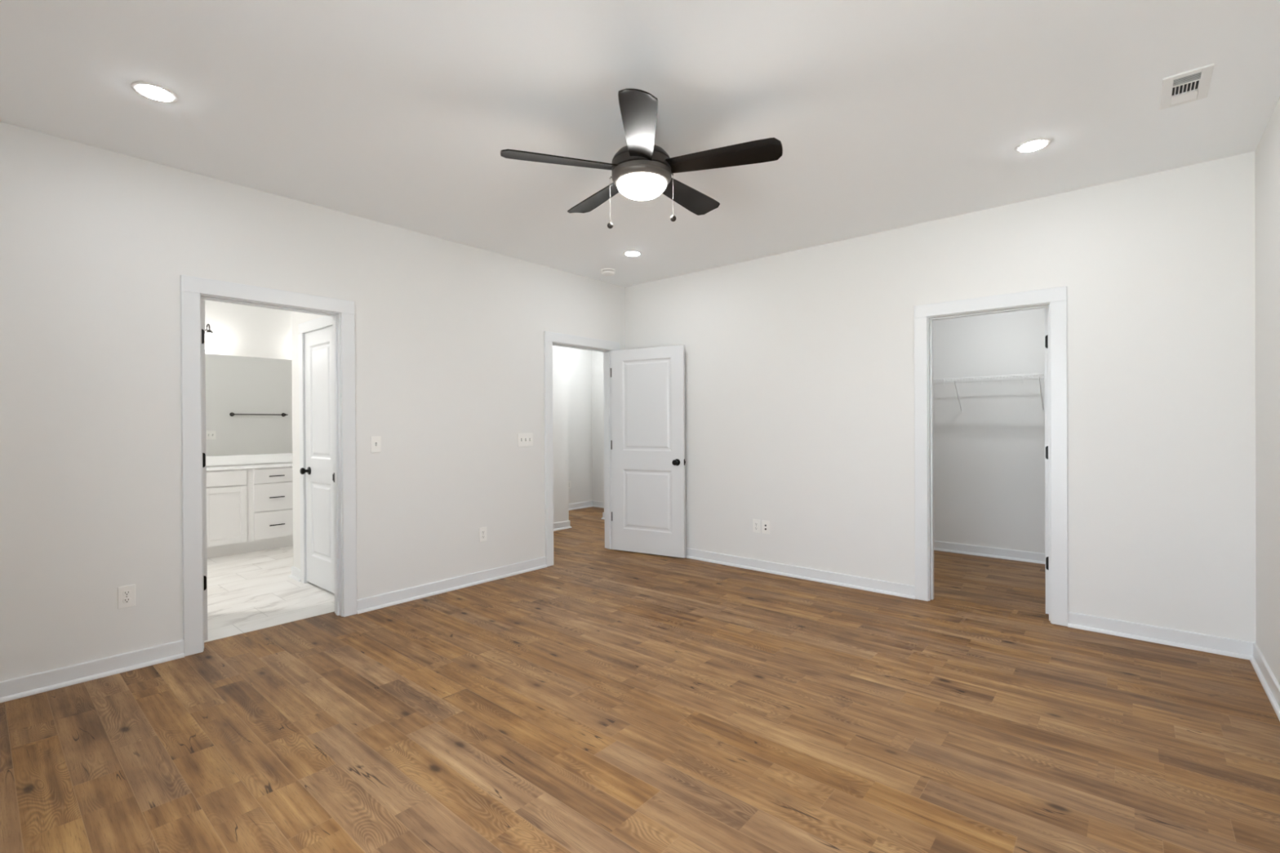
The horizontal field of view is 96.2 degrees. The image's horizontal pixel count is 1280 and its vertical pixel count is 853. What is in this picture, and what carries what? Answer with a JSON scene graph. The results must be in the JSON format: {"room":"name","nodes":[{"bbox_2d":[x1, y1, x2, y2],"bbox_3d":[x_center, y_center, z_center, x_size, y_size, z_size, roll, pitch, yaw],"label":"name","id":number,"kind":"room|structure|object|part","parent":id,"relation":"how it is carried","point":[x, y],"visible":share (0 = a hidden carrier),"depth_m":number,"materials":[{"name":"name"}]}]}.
{"room":"empty bedroom","nodes":[
{"label":"empty bedroom","id":0,"kind":"room"},
{"bbox_2d":[201,299,292,466],"bbox_3d":[-4.685,-0.074,5.947,0.120,2.743,3.840,0,0,41],"label":"wall","id":1,"kind":"structure","parent":0,"point":[238,330],"depth_m":6.31,"materials":[{"name":"white paint"}]},
{"bbox_2d":[204,324,217,350],"bbox_3d":[-4.596,-0.931,5.792,0.220,0.266,0.540,0,0,41],"label":"vanity light","id":2,"kind":"object","parent":1,"relation":"attached to","point":[210,338],"visible":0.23,"depth_m":5.89,"materials":[{"name":"white glass"}]},
{"bbox_3d":[-4.471,-1.012,5.947,0.151,0.106,0.060,0,0,41],"label":"arm","id":3,"kind":"part","parent":2,"relation":"part of","materials":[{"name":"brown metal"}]},
{"bbox_3d":[-4.436,-0.880,5.918,0.140,0.161,0.140,0,0,41],"label":"lamp shade","id":4,"kind":"part","parent":2,"relation":"part of","materials":[{"name":"white glass"}]},
{"bbox_2d":[204,353,292,456],"bbox_3d":[-4.252,-0.229,6.355,0.006,1.071,2.065,0,0,41],"label":"wall mirror","id":5,"kind":"object","parent":1,"relation":"attached to","point":[249,399],"visible":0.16,"depth_m":6.29,"materials":[{"name":"clear glass"}]},
{"bbox_2d":[291,311,324,568],"bbox_3d":[-2.017,-0.087,5.062,1.283,2.743,1.470,0,0,41],"label":"wall","id":6,"kind":"structure","parent":0,"point":[297,317],"depth_m":4.86,"materials":[{"name":"white paint"}]},
{"bbox_2d":[288,566,300,582],"bbox_3d":[-2.434,1.240,5.413,0.241,0.092,1.497,0,0,41],"label":"baseboard","id":7,"kind":"structure","parent":6,"relation":"attached to","point":[295,572],"depth_m":4.86,"materials":[{"name":"white paint"}]},
{"bbox_2d":[298,315,332,582],"bbox_3d":[-2.485,0.220,4.571,0.782,2.139,0.146,0,0,41],"label":"door frame","id":8,"kind":"structure","parent":6,"relation":"attached to","point":[324,322],"depth_m":4.73,"materials":[{"name":"white paint"}]},
{"bbox_2d":[299,325,334,593],"bbox_3d":[-2.510,0.254,4.542,0.604,2.035,0.172,0,0,41],"label":"door","id":9,"kind":"structure","parent":6,"relation":"in","point":[318,347],"depth_m":4.54,"materials":[{"name":"white paint"}]},
{"bbox_3d":[-2.678,0.360,4.687,0.065,0.065,0.172,0,0,41],"label":"knob","id":10,"kind":"part","parent":9,"relation":"part of","materials":[{"name":"black metal"}]},
{"bbox_2d":[0,121,625,681],"bbox_3d":[-1.446,-0.089,4.652,0.117,2.743,6.090,0,0,41],"label":"wall","id":11,"kind":"structure","parent":0,"point":[96,244],"depth_m":3.20,"materials":[{"name":"white paint"}]},
{"bbox_2d":[117,584,135,608],"bbox_3d":[-2.731,0.905,3.055,0.008,0.116,0.072,0,0,41],"label":"wall outlet","id":12,"kind":"object","parent":11,"relation":"attached to","point":[126,594],"visible":1,"depth_m":3.05,"materials":[{"name":"white plastic"}]},
{"bbox_2d":[122,590,130,595],"bbox_3d":[-2.729,0.885,3.053,0.003,0.025,0.034,0,0,41],"label":"receptacle","id":13,"kind":"object","parent":12,"relation":"attached to","point":[125,593],"depth_m":3.05,"materials":[{"name":"white plastic"}]},
{"bbox_2d":[122,597,131,603],"bbox_3d":[-2.729,0.924,3.053,0.003,0.025,0.034,0,0,41],"label":"receptacle","id":14,"kind":"object","parent":12,"relation":"attached to","point":[125,600],"depth_m":3.05,"materials":[{"name":"white plastic"}]},
{"bbox_2d":[201,300,207,640],"bbox_3d":[-2.914,0.264,3.646,0.765,2.035,0.172,0,0,36],"label":"door","id":15,"kind":"structure","parent":11,"relation":"in","point":[203,362],"depth_m":3.44,"materials":[{"name":"white paint"}]},
{"bbox_2d":[180,275,356,656],"bbox_3d":[-2.318,0.218,3.635,0.153,2.146,0.949,0,0,41],"label":"door frame","id":16,"kind":"structure","parent":11,"relation":"attached to","point":[193,290],"depth_m":3.46,"materials":[{"name":"white paint"}]},
{"bbox_3d":[-2.106,0.351,3.953,0.046,0.065,0.004,0,0,41],"label":"strike plate","id":17,"kind":"part","parent":16,"relation":"part of","materials":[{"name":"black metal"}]},
{"bbox_3d":[-2.369,0.218,3.679,0.018,2.146,0.949,0,0,41],"label":"casing","id":18,"kind":"part","parent":16,"relation":"part of","materials":[{"name":"white paint"}]},
{"bbox_2d":[0,556,546,702],"bbox_3d":[-1.709,1.240,4.230,0.027,0.092,4.850,0,0,41],"label":"baseboard","id":19,"kind":"structure","parent":11,"relation":"attached to","point":[42,682],"depth_m":3.12,"materials":[{"name":"white paint"}]},
{"bbox_2d":[370,435,381,452],"bbox_3d":[-1.863,0.125,4.059,0.022,0.116,0.072,0,0,41],"label":"light switch","id":20,"kind":"object","parent":11,"relation":"attached to","point":[375,441],"visible":1,"depth_m":4.06,"materials":[{"name":"white plastic"}]},
{"bbox_2d":[479,526,486,542],"bbox_3d":[-1.293,0.888,4.731,0.008,0.116,0.072,0,0,41],"label":"wall outlet","id":21,"kind":"object","parent":11,"relation":"attached to","point":[482,531],"visible":1,"depth_m":4.73,"materials":[{"name":"white plastic"}]},
{"bbox_2d":[517,432,533,446],"bbox_3d":[-1.004,0.117,5.060,0.022,0.116,0.165,0,0,41],"label":"light switch","id":22,"kind":"object","parent":11,"relation":"attached to","point":[523,439],"visible":1,"depth_m":5.06,"materials":[{"name":"white plastic"}]},
{"bbox_2d":[543,330,619,566],"bbox_3d":[-0.589,0.201,5.651,0.153,2.146,1.001,0,0,41],"label":"door frame","id":23,"kind":"structure","parent":11,"relation":"attached to","point":[550,339],"depth_m":5.45,"materials":[{"name":"white paint"}]},
{"bbox_3d":[-0.640,0.201,5.695,0.018,2.146,1.001,0,0,41],"label":"casing","id":24,"kind":"part","parent":23,"relation":"part of","materials":[{"name":"white paint"}]},
{"bbox_2d":[552,345,568,523],"bbox_3d":[-1.811,-0.095,6.994,1.120,2.743,1.490,0,0,41],"label":"wall","id":25,"kind":"structure","parent":0,"point":[560,367],"depth_m":7.10,"materials":[{"name":"white paint"}]},
{"bbox_2d":[567,347,592,503],"bbox_3d":[-1.712,-0.099,8.055,0.110,2.743,3.230,0,0,41],"label":"wall","id":26,"kind":"structure","parent":0,"point":[579,361],"depth_m":8.89,"materials":[{"name":"white paint"}]},
{"bbox_2d":[568,480,570,488],"bbox_3d":[-1.075,0.885,8.703,0.008,0.116,0.072,0,0,41],"label":"wall outlet","id":27,"kind":"object","parent":26,"relation":"attached to","point":[569,482],"visible":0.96,"depth_m":8.71,"materials":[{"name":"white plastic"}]},
{"bbox_2d":[553,500,604,531],"bbox_3d":[-1.088,1.224,7.654,2.622,0.092,2.411,0,0,-22],"label":"baseboard","id":28,"kind":"structure","parent":26,"relation":"attached to","point":[562,525],"depth_m":8.77,"materials":[{"name":"white paint"}]},
{"bbox_2d":[591,351,604,502],"bbox_3d":[-0.309,-0.110,8.841,0.995,2.743,0.210,0,0,41],"label":"wall","id":29,"kind":"structure","parent":0,"point":[597,357],"depth_m":9.01,"materials":[{"name":"white paint"}]},
{"bbox_2d":[603,378,604,472],"bbox_3d":[0.358,-0.110,7.761,1.425,2.743,0.980,0,0,41],"label":"wall","id":30,"kind":"structure","parent":0,"point":[603,379],"depth_m":7.85,"materials":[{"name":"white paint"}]},
{"bbox_2d":[0,506,1279,852],"bbox_3d":[-0.592,1.308,4.577,8.112,0.061,7.070,0,0,41],"label":"floor","id":31,"kind":"structure","parent":0,"point":[598,699],"depth_m":2.44,"materials":[{"name":"brown wood"}]},
{"bbox_2d":[206,466,293,558],"bbox_3d":[-4.028,0.861,6.170,0.580,0.862,2.080,0,0,41],"label":"vanity cabinet","id":32,"kind":"object","parent":31,"relation":"on","point":[248,509],"visible":0.42,"depth_m":5.86,"materials":[{"name":"white paint"}]},
{"bbox_3d":[-4.237,0.517,5.546,0.018,0.145,0.746,0,0,41],"label":"false drawer","id":33,"kind":"part","parent":32,"relation":"part of","materials":[{"name":"white paint"}]},
{"bbox_3d":[-4.112,0.885,5.690,0.018,0.567,0.370,0,0,41],"label":"door","id":34,"kind":"part","parent":32,"relation":"part of","materials":[{"name":"white paint"}]},
{"bbox_2d":[205,453,292,471],"bbox_3d":[-4.040,0.369,6.176,0.556,0.121,2.100,0,0,41],"label":"countertop","id":35,"kind":"structure","parent":32,"relation":"on","point":[283,457],"depth_m":6.21,"materials":[{"name":"white stone"}]},
{"bbox_3d":[-3.835,0.513,6.014,0.018,0.145,0.368,0,0,41],"label":"drawer","id":36,"kind":"part","parent":32,"relation":"part of","materials":[{"name":"white paint"}]},
{"bbox_3d":[-3.834,0.735,6.015,0.018,0.285,0.368,0,0,41],"label":"drawer","id":37,"kind":"part","parent":32,"relation":"part of","materials":[{"name":"white paint"}]},
{"bbox_3d":[-3.832,1.025,6.016,0.018,0.281,0.368,0,0,41],"label":"drawer","id":38,"kind":"part","parent":32,"relation":"part of","materials":[{"name":"white paint"}]},
{"bbox_2d":[0,0,1279,287],"bbox_3d":[-0.608,-1.515,4.567,8.112,0.100,7.070,0,0,41],"label":"ceiling","id":39,"kind":"structure","parent":0,"point":[885,115],"depth_m":2.57,"materials":[{"name":"white paint"}]},
{"bbox_2d":[130,81,178,102],"bbox_3d":[-2.101,-1.444,2.489,0.158,0.010,0.158,0,0,41],"label":"recessed light","id":40,"kind":"object","parent":39,"relation":"in","point":[150,91],"visible":1,"depth_m":2.48,"materials":[{"name":"white"}]},
{"bbox_2d":[600,268,615,275],"bbox_3d":[-0.300,-1.447,5.404,0.136,0.045,0.136,0,0,41],"label":"smoke detector","id":41,"kind":"object","parent":39,"relation":"attached to","point":[606,272],"visible":1,"depth_m":5.36,"materials":[{"name":"white plastic"}]},
{"bbox_2d":[622,250,641,256],"bbox_3d":[-0.065,-1.464,4.871,0.158,0.010,0.158,0,0,41],"label":"recessed light","id":42,"kind":"object","parent":39,"relation":"in","point":[628,253],"visible":1,"depth_m":4.85,"materials":[{"name":"white"}]},
{"bbox_2d":[500,88,782,228],"bbox_3d":[0.028,-1.208,2.798,1.273,0.508,1.235,0,0,41],"label":"ceiling fan","id":43,"kind":"object","parent":39,"relation":"hanging from","point":[642,170],"visible":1,"depth_m":2.65,"materials":[{"name":"black metal"}]},
{"bbox_3d":[-0.370,-1.229,2.648,0.532,0.010,0.150,0,12,-17],"label":"blade","id":44,"kind":"part","parent":43,"relation":"part of","materials":[{"name":"black wood"}]},
{"bbox_3d":[-0.216,-1.231,3.085,0.150,0.010,0.532,-15,8,-34],"label":"blade","id":45,"kind":"part","parent":43,"relation":"part of","materials":[{"name":"black wood"}]},
{"bbox_3d":[-0.002,-1.230,2.367,0.150,0.010,0.532,12,0,1],"label":"blade","id":46,"kind":"part","parent":43,"relation":"part of","materials":[{"name":"black wood"}]},
{"bbox_3d":[0.008,-1.136,2.761,0.237,0.070,0.237,0,0,41],"label":"lamp shade","id":47,"kind":"part","parent":43,"relation":"part of","materials":[{"name":"white glass"}]},
{"bbox_3d":[0.152,-1.102,2.729,0.018,0.204,0.008,0,0,13],"label":"pull chain","id":48,"kind":"part","parent":43,"relation":"part of","materials":[{"name":"silver metal"}]},
{"bbox_3d":[0.247,-1.234,3.074,0.150,0.010,0.532,-15,-9,37],"label":"blade","id":49,"kind":"part","parent":43,"relation":"part of","materials":[{"name":"black wood"}]},
{"bbox_3d":[0.379,-1.233,2.630,0.532,0.010,0.150,0,-12,19],"label":"blade","id":50,"kind":"part","parent":43,"relation":"part of","materials":[{"name":"black wood"}]},
{"bbox_2d":[1014,137,1051,152],"bbox_3d":[2.061,-1.470,3.012,0.158,0.010,0.158,0,0,41],"label":"recessed light","id":51,"kind":"object","parent":39,"relation":"in","point":[1030,146],"visible":1,"depth_m":3.00,"materials":[{"name":"white"}]},
{"bbox_2d":[1160,63,1214,110],"bbox_3d":[2.372,-1.470,2.497,0.155,0.010,0.310,0,0,41],"label":"ceiling vent","id":52,"kind":"object","parent":39,"relation":"in","point":[1193,85],"visible":1,"depth_m":2.49,"materials":[{"name":"white metal"}]},
{"bbox_2d":[625,151,1256,642],"bbox_3d":[1.669,-0.107,4.592,4.692,2.743,0.115,0,0,41],"label":"wall","id":53,"kind":"structure","parent":0,"point":[799,364],"depth_m":3.73,"materials":[{"name":"white paint"}]},
{"bbox_2d":[610,345,685,557],"bbox_3d":[0.073,0.240,5.698,0.827,2.035,0.172,0,0,30],"label":"door","id":54,"kind":"structure","parent":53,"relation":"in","point":[648,513],"depth_m":5.67,"materials":[{"name":"white paint"}]},
{"bbox_3d":[0.366,0.343,5.532,0.065,0.065,0.172,0,0,30],"label":"knob","id":55,"kind":"part","parent":54,"relation":"part of","materials":[{"name":"black metal"}]},
{"bbox_2d":[752,519,759,533],"bbox_3d":[1.028,0.879,5.069,0.072,0.116,0.008,0,0,41],"label":"wall outlet","id":56,"kind":"object","parent":53,"relation":"attached to","point":[756,523],"visible":1,"depth_m":5.07,"materials":[{"name":"white plastic"}]},
{"bbox_2d":[761,520,769,534],"bbox_3d":[1.095,0.879,5.008,0.072,0.116,0.013,0,0,41],"label":"data plate","id":57,"kind":"object","parent":53,"relation":"attached to","point":[765,524],"visible":1,"depth_m":5.01,"materials":[{"name":"white plastic"}]},
{"bbox_2d":[685,547,1253,659],"bbox_3d":[1.585,1.219,4.581,4.572,0.092,0.027,0,0,41],"label":"baseboard","id":58,"kind":"structure","parent":53,"relation":"attached to","point":[1227,646],"depth_m":3.58,"materials":[{"name":"white paint"}]},
{"bbox_2d":[914,286,1067,626],"bbox_3d":[2.400,0.189,3.967,0.900,2.146,0.151,0,0,41],"label":"door frame","id":59,"kind":"structure","parent":53,"relation":"attached to","point":[1055,300],"depth_m":3.77,"materials":[{"name":"white paint"}]},
{"bbox_2d":[1044,308,1048,613],"bbox_3d":[2.963,0.229,4.062,0.716,2.035,0.172,-1,0,-44],"label":"door","id":60,"kind":"structure","parent":53,"relation":"in","point":[1046,319],"depth_m":3.82,"materials":[{"name":"white paint"}]},
{"bbox_2d":[933,307,1047,553],"bbox_3d":[3.550,-0.121,5.511,2.650,2.743,0.240,0,0,41],"label":"wall","id":61,"kind":"structure","parent":0,"point":[988,456],"depth_m":5.51,"materials":[{"name":"white paint"}]},
{"bbox_2d":[933,373,1044,412],"bbox_3d":[3.369,-0.301,5.301,2.432,0.326,0.316,0,0,41],"label":"wire shelf","id":62,"kind":"object","parent":61,"relation":"attached to","point":[962,380],"visible":0.37,"depth_m":5.30,"materials":[{"name":"white metal"}]},
{"bbox_3d":[3.279,-0.458,5.197,2.430,0.010,0.011,0,0,41],"label":"hanging rail","id":63,"kind":"part","parent":62,"relation":"part of","materials":[{"name":"white metal"}]},
{"bbox_2d":[933,540,1044,564],"bbox_3d":[2.912,1.211,4.762,2.450,0.092,1.745,0,0,41],"label":"baseboard","id":64,"kind":"structure","parent":61,"relation":"attached to","point":[1011,554],"depth_m":5.50,"materials":[{"name":"white paint"}]},
{"bbox_2d":[1254,97,1279,684],"bbox_3d":[1.750,-0.096,1.173,0.120,2.743,4.970,0,0,41],"label":"wall","id":65,"kind":"structure","parent":0,"point":[1267,153],"depth_m":2.79,"materials":[{"name":"white paint"}]},
{"bbox_2d":[1249,642,1279,720],"bbox_3d":[1.740,1.230,1.271,0.027,0.092,4.850,0,0,41],"label":"baseboard","id":66,"kind":"structure","parent":65,"relation":"attached to","point":[1268,682],"depth_m":2.77,"materials":[{"name":"white paint"}]}
]}

